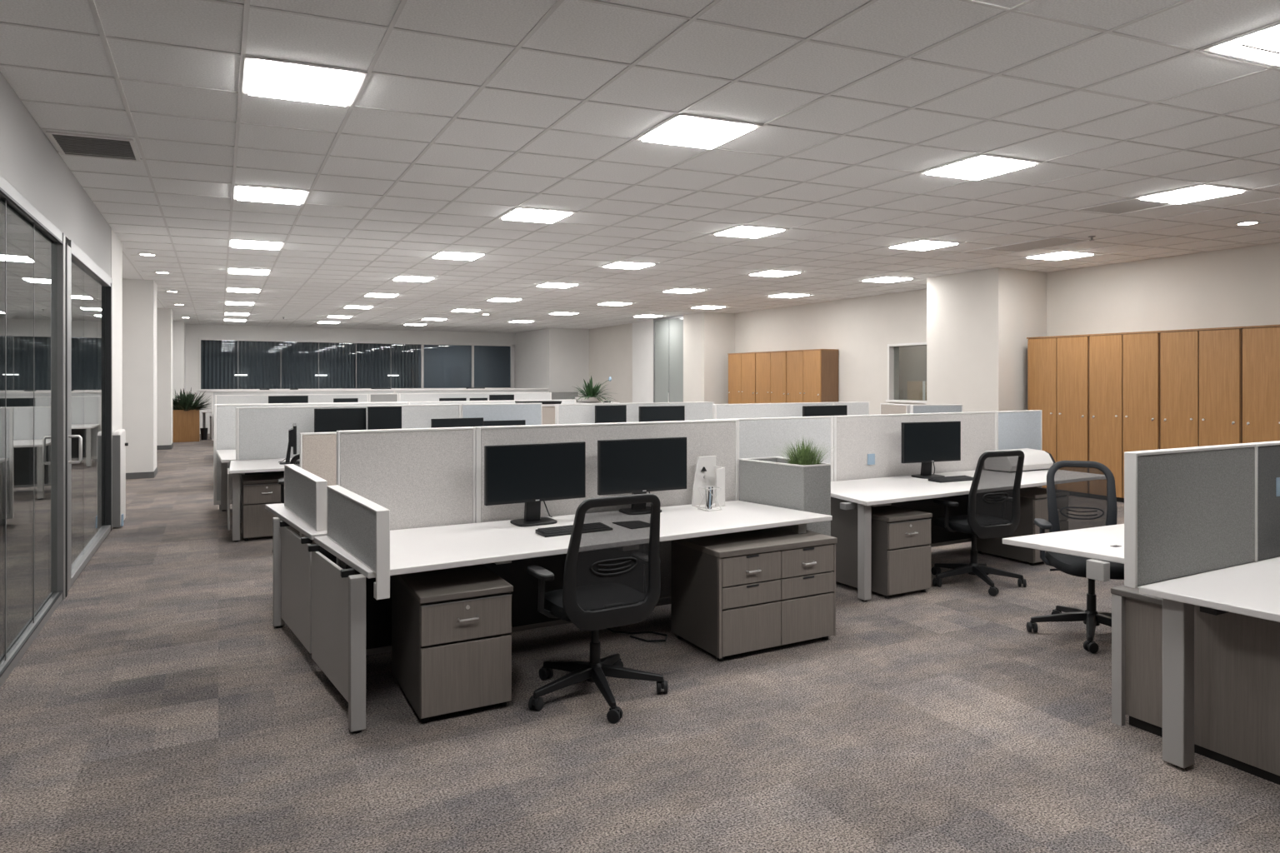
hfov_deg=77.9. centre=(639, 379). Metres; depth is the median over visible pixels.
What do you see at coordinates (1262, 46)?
recessed light
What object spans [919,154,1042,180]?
recessed light
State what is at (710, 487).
pen
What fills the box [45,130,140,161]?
ceiling vent
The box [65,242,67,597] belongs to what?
door frame
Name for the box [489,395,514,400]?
monitor
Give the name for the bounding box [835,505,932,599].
drawer pedestal
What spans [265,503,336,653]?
desk
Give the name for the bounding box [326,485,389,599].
screen
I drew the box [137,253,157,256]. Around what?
recessed light
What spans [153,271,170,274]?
recessed light
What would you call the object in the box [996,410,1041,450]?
panel
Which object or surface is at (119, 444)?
stand
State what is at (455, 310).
recessed light
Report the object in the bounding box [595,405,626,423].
monitor
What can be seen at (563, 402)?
panel
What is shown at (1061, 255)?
recessed light
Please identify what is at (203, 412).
desk
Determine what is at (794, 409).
panel
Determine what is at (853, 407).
panel
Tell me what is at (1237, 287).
wall
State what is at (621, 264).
recessed light
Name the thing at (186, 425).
wooden planter
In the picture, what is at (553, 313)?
recessed light
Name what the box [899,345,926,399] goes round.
wall
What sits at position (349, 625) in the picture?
desk
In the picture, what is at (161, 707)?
floor
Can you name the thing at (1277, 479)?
sticky note
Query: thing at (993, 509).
office chair
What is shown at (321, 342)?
pendant light
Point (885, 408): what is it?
panel
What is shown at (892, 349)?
window
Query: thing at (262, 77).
recessed light
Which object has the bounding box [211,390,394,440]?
panel
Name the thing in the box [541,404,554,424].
storage cabinet
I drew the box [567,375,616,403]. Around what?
potted fern
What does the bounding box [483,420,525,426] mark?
monitor
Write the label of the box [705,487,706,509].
pen
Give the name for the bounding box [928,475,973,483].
keyboard
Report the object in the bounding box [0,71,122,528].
wall
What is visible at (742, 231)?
recessed light
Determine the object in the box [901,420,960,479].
monitor
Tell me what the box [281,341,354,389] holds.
window
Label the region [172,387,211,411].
leafy plant
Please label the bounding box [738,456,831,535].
planter box
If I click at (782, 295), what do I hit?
recessed light
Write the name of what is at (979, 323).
wall pier
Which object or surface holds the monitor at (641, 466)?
on the desk at (349, 625)
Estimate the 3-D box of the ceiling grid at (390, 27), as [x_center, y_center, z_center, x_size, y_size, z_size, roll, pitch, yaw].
[0.271,-1.597,10.053,12.070,0.006,38.182,0,0,-28]
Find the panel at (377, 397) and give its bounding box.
[369,393,398,402]
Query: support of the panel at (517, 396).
on the floor
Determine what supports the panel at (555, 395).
on the floor
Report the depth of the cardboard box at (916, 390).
14.57 m
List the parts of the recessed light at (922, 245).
frame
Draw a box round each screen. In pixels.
[284,464,327,531]
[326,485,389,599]
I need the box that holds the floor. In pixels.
[0,434,1279,852]
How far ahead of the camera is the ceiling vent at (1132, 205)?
7.33 m
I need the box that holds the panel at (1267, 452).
[1251,440,1279,562]
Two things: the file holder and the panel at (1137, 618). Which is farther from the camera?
the file holder
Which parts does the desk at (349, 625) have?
panel, leg, modesty panel, rail, support post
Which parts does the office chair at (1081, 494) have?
armrest, leg, leg, frame, seat, leg, leg, leg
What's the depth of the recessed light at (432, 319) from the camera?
20.96 m
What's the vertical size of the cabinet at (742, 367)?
2.200 m
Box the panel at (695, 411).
[555,401,714,424]
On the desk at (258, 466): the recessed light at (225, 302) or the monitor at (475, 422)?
the monitor at (475, 422)
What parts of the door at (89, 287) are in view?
handle, pane, pane, pane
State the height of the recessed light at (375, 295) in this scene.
0.025 m
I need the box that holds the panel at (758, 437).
[704,415,833,481]
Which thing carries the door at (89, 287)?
in the wall at (29, 162)
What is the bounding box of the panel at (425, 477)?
[336,426,474,569]
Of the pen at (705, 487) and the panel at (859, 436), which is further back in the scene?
the panel at (859, 436)
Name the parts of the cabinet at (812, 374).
door, door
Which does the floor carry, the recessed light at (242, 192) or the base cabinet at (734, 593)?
the base cabinet at (734, 593)
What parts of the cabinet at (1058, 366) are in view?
door, door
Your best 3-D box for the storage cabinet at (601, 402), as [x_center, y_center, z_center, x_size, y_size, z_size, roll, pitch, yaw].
[-1.079,1.060,17.553,1.140,1.080,0.540,0,0,-28]
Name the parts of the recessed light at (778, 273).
frame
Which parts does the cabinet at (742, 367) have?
door, door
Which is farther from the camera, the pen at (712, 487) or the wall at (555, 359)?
the wall at (555, 359)
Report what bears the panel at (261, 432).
on the floor
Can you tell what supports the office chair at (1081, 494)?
on the floor
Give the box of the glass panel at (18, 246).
[0,232,48,525]
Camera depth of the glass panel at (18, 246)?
8.73 m
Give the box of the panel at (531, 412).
[461,403,541,424]
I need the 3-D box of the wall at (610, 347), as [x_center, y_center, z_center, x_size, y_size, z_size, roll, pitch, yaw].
[-0.752,0.000,23.959,0.200,3.200,3.400,0,0,-28]
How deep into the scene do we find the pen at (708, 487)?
5.22 m
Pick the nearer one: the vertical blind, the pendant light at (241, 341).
the pendant light at (241, 341)
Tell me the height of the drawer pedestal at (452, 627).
0.595 m
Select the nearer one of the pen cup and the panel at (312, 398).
the pen cup
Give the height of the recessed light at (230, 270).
0.025 m
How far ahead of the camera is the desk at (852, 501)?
6.09 m
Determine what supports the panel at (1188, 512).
attached to the desk at (1221, 628)
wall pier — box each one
[632,320,653,403]
[683,311,734,404]
[926,267,1046,412]
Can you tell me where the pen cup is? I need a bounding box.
[697,485,721,511]
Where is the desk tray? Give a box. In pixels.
[515,400,561,404]
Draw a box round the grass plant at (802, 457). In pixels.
[775,434,842,465]
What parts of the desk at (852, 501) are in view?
panel, leg, modesty panel, rail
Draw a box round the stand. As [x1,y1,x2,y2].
[112,429,128,527]
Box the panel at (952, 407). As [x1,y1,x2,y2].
[910,404,962,413]
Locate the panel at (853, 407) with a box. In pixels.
[834,401,869,415]
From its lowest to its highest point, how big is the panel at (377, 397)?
1.270 m
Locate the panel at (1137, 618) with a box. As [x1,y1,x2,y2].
[1110,585,1162,737]
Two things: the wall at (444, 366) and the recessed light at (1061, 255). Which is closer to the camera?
the recessed light at (1061, 255)
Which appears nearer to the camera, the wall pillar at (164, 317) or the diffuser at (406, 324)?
the wall pillar at (164, 317)
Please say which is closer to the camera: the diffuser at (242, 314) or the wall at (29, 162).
the wall at (29, 162)
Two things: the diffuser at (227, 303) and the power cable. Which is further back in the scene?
the diffuser at (227, 303)
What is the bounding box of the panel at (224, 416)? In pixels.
[213,402,409,509]
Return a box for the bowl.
[575,396,606,402]
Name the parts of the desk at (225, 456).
leg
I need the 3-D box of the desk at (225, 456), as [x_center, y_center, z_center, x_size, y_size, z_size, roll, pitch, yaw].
[-3.325,1.232,9.837,3.420,0.735,1.370,0,0,-28]
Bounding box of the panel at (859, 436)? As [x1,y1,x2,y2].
[833,411,996,481]
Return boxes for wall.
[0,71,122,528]
[185,324,514,434]
[279,341,509,389]
[514,328,589,402]
[589,323,632,403]
[735,289,926,414]
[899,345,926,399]
[1046,242,1279,336]
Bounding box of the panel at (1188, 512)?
[1124,443,1256,589]
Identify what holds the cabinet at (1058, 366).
on the floor
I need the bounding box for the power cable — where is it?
[606,628,667,642]
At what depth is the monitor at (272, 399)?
16.48 m
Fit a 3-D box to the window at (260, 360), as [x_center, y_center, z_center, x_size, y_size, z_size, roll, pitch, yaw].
[-12.018,-0.500,23.850,2.110,2.200,0.080,0,0,-28]
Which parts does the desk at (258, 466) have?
panel, leg, modesty panel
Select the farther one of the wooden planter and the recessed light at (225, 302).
the wooden planter
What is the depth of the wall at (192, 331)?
24.37 m
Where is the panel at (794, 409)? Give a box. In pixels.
[712,402,834,419]
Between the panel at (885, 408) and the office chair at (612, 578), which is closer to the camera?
the office chair at (612, 578)
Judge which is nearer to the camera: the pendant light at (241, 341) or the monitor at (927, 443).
the monitor at (927, 443)
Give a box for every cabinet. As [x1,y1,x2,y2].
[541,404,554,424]
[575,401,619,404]
[670,525,837,661]
[727,352,755,404]
[755,350,787,403]
[785,349,838,403]
[1026,334,1089,489]
[1088,330,1160,502]
[1159,326,1242,449]
[1240,324,1279,443]
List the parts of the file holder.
plate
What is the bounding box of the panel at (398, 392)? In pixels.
[395,389,549,394]
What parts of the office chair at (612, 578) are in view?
armrest, seat, leg, leg, leg, leg, frame, leg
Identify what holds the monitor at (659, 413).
on the desk
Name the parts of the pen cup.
floor plate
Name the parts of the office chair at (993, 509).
armrest, leg, seat, leg, leg, frame, leg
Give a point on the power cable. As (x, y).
(612, 631)
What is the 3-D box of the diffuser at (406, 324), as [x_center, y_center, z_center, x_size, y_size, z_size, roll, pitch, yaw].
[-6.552,-1.588,23.078,0.511,0.020,0.572,0,0,-28]
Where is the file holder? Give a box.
[691,455,724,508]
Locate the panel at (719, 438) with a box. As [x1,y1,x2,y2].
[474,419,739,606]
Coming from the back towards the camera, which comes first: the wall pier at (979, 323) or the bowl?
the bowl
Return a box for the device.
[985,448,1055,471]
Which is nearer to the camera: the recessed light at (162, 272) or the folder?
the recessed light at (162, 272)
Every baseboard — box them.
[125,466,157,479]
[156,442,173,449]
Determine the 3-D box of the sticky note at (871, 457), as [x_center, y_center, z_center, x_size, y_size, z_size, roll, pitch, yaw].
[2.023,0.703,6.928,0.085,0.095,0.006,0,0,-28]
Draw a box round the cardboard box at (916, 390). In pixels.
[907,380,926,400]
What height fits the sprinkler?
0.046 m
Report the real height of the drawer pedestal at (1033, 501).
0.610 m
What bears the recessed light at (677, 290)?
in the ceiling
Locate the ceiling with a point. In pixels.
(901, 27)
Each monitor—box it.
[268,395,308,403]
[278,423,296,464]
[314,408,366,432]
[333,398,358,402]
[367,406,401,429]
[430,417,483,428]
[439,398,466,401]
[469,398,487,400]
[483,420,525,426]
[484,441,585,526]
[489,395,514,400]
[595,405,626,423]
[597,436,686,512]
[638,405,684,422]
[802,405,847,416]
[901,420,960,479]
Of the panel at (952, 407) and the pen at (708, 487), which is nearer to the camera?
the pen at (708, 487)
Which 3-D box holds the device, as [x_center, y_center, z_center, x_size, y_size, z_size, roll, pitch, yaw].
[3.624,0.773,7.539,0.645,0.185,0.298,0,0,-28]
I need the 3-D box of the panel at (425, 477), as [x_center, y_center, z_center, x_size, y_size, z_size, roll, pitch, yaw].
[-1.349,0.945,4.609,0.783,1.310,0.050,0,0,-28]
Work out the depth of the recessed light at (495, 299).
15.73 m
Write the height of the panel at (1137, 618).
0.630 m
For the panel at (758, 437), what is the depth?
6.48 m
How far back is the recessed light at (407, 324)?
22.89 m
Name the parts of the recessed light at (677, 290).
frame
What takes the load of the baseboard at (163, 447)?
attached to the wall pillar at (164, 317)
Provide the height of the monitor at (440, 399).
0.430 m
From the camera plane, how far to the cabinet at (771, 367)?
17.20 m
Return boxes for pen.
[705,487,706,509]
[707,487,709,509]
[709,487,710,509]
[710,486,713,509]
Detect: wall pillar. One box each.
[122,278,156,473]
[156,308,172,445]
[172,320,185,406]
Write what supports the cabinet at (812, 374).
on the floor
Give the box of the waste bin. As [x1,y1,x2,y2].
[200,428,208,439]
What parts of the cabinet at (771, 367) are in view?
door, door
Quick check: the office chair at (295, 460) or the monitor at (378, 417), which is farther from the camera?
the monitor at (378, 417)
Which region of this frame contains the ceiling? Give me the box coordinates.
[0,0,1279,333]
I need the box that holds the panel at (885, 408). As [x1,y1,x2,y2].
[880,403,909,414]
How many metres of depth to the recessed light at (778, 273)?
11.85 m
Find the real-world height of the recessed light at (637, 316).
0.025 m
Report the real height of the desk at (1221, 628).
0.735 m
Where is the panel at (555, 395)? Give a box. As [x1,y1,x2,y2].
[549,391,578,402]
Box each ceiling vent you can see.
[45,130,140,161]
[983,236,1093,252]
[1073,197,1175,214]
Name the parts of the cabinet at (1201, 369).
door, door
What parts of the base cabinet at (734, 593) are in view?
file drawer, drawer, drawer, finger pull, finger pull, handle, file drawer, drawer, drawer, finger pull, finger pull, handle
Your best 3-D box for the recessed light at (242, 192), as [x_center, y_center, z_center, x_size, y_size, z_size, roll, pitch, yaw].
[-3.196,-1.587,6.852,0.571,0.025,0.639,0,0,-28]
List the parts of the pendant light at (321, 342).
cord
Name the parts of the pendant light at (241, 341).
cord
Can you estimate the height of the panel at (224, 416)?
1.285 m
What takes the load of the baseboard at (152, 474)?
attached to the wall pillar at (139, 297)
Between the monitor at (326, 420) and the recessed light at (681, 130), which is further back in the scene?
the monitor at (326, 420)
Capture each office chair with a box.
[278,454,299,535]
[526,493,668,724]
[930,450,1026,596]
[1026,460,1124,653]
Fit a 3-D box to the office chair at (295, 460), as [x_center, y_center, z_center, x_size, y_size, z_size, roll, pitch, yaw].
[-3.048,1.140,7.418,0.720,0.920,0.690,0,0,-24]
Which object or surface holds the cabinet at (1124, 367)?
on the floor
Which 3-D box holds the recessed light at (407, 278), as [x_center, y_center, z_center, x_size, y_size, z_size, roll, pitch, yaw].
[-3.593,-1.587,12.560,0.571,0.025,0.639,0,0,-28]
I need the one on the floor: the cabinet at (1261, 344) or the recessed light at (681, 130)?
the cabinet at (1261, 344)
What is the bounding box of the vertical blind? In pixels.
[356,343,418,388]
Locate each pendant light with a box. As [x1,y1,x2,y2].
[235,340,247,375]
[315,342,326,375]
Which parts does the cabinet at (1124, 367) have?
door, door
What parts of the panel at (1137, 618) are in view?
post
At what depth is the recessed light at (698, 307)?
17.41 m
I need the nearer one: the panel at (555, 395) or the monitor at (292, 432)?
the monitor at (292, 432)
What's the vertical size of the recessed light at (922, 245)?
0.025 m
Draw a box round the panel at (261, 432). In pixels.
[235,404,461,523]
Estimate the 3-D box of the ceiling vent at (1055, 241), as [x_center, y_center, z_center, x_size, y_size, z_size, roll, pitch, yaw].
[4.704,-1.594,9.388,0.590,0.012,1.020,0,0,-28]
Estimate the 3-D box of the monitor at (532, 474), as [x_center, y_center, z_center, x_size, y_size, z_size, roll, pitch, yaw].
[-0.642,0.625,4.764,0.639,0.480,0.213,0,0,-30]
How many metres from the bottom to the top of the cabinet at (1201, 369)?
2.200 m
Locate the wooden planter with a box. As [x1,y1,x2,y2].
[172,410,199,442]
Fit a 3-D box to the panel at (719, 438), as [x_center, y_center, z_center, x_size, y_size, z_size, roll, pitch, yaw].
[-0.149,0.945,5.248,1.928,1.310,0.050,0,0,-28]
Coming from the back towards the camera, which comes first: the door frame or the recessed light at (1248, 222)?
the recessed light at (1248, 222)
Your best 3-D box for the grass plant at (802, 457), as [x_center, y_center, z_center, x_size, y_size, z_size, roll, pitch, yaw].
[1.129,0.494,5.384,0.518,0.242,0.501,0,0,38]
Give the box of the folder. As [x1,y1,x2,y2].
[465,387,484,389]
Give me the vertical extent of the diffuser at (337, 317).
0.020 m
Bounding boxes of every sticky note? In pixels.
[867,454,874,464]
[1275,477,1279,496]
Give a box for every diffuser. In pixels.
[225,302,253,305]
[225,313,249,315]
[328,315,351,318]
[405,324,425,325]
[488,298,520,301]
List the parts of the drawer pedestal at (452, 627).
file drawer, drawer, handle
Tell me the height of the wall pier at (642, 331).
3.200 m
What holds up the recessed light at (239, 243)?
in the ceiling
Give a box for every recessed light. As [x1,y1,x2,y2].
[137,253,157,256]
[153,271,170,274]
[223,312,249,315]
[223,319,247,321]
[224,301,255,305]
[225,287,262,293]
[226,267,271,274]
[229,238,284,249]
[233,185,309,204]
[241,56,367,106]
[316,321,340,323]
[326,315,353,318]
[343,305,373,309]
[363,292,399,297]
[391,275,435,282]
[404,323,426,325]
[420,318,447,320]
[430,250,486,260]
[451,309,480,312]
[485,297,523,301]
[497,207,575,223]
[507,320,534,323]
[534,282,579,288]
[549,312,579,314]
[595,301,633,305]
[601,260,657,269]
[632,315,661,317]
[635,114,762,149]
[662,288,706,293]
[690,305,724,309]
[710,225,789,238]
[747,270,803,277]
[766,293,811,298]
[859,276,914,282]
[886,240,961,250]
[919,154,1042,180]
[1024,250,1097,260]
[1136,184,1249,204]
[1202,23,1279,67]
[1234,220,1260,225]
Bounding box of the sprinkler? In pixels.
[1088,235,1095,240]
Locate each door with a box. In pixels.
[65,240,112,590]
[653,315,683,402]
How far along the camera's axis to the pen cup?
5.22 m
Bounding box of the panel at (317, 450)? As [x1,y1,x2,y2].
[300,431,336,544]
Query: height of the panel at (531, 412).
1.295 m
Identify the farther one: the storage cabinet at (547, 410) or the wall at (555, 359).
the wall at (555, 359)
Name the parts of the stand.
plate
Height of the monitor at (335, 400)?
0.450 m
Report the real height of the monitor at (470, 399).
0.425 m
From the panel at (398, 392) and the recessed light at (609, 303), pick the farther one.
the panel at (398, 392)
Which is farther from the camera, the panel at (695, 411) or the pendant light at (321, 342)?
the pendant light at (321, 342)
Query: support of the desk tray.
on the storage cabinet at (547, 410)
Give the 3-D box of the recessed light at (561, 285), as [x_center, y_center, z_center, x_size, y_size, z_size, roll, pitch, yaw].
[-1.405,-1.587,13.414,0.571,0.025,0.639,0,0,-28]
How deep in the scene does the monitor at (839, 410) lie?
9.82 m
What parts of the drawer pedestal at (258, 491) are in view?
drawer, file drawer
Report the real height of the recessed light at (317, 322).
0.025 m
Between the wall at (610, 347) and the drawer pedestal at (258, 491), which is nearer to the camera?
the drawer pedestal at (258, 491)
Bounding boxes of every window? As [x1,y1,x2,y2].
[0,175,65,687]
[199,338,514,391]
[200,340,279,389]
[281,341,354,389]
[885,342,926,403]
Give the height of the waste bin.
0.310 m
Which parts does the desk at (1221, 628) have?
leg, panel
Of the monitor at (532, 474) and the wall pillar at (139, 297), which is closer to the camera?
the monitor at (532, 474)
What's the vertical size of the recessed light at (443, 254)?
0.025 m
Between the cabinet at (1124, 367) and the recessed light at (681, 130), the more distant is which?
the cabinet at (1124, 367)
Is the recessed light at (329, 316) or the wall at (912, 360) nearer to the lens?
the wall at (912, 360)
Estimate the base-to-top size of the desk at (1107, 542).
0.736 m
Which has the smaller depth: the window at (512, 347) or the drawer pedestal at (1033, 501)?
the drawer pedestal at (1033, 501)
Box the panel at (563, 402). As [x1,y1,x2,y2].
[215,399,575,404]
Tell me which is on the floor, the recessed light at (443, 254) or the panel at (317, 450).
the panel at (317, 450)
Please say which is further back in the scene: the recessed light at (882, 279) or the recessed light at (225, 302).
the recessed light at (225, 302)
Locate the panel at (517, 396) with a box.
[398,392,551,401]
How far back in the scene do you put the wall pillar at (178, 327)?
21.79 m
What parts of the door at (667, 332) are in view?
pane, pane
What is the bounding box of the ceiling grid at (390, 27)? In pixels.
[0,0,1279,333]
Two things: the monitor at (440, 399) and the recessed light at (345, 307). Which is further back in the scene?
the monitor at (440, 399)
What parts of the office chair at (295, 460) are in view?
armrest, frame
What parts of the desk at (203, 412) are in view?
leg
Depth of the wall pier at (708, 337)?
19.07 m
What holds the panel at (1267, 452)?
attached to the desk at (1221, 628)
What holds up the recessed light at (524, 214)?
in the ceiling
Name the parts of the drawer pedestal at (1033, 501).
drawer, file drawer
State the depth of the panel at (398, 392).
22.84 m
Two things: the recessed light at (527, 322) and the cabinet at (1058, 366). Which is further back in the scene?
the recessed light at (527, 322)
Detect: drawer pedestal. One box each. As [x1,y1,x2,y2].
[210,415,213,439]
[240,472,289,540]
[391,564,513,723]
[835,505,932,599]
[976,486,1049,565]
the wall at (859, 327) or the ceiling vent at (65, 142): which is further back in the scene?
the wall at (859, 327)
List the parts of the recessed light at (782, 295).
frame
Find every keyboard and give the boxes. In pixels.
[535,525,573,537]
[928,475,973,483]
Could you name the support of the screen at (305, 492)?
on the desk at (292, 560)
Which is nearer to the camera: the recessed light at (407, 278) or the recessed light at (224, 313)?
the recessed light at (407, 278)
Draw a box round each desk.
[200,410,213,428]
[216,449,235,511]
[227,458,291,542]
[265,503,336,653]
[307,500,831,734]
[830,470,1048,601]
[1002,524,1124,582]
[1139,557,1279,784]
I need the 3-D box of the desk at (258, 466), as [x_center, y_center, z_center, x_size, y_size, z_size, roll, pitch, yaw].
[-2.665,1.232,8.710,3.315,0.735,1.040,0,0,-28]
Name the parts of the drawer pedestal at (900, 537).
file drawer, drawer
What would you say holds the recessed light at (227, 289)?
in the ceiling
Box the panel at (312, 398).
[215,394,368,404]
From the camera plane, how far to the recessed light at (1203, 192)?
6.77 m
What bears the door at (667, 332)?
attached to the wall pier at (708, 337)
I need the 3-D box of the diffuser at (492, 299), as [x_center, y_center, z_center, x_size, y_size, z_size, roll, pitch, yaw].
[-2.721,-1.588,15.885,0.511,0.020,0.572,0,0,-28]
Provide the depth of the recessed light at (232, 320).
21.26 m
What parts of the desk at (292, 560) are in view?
leg, panel, modesty panel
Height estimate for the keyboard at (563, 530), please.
0.026 m

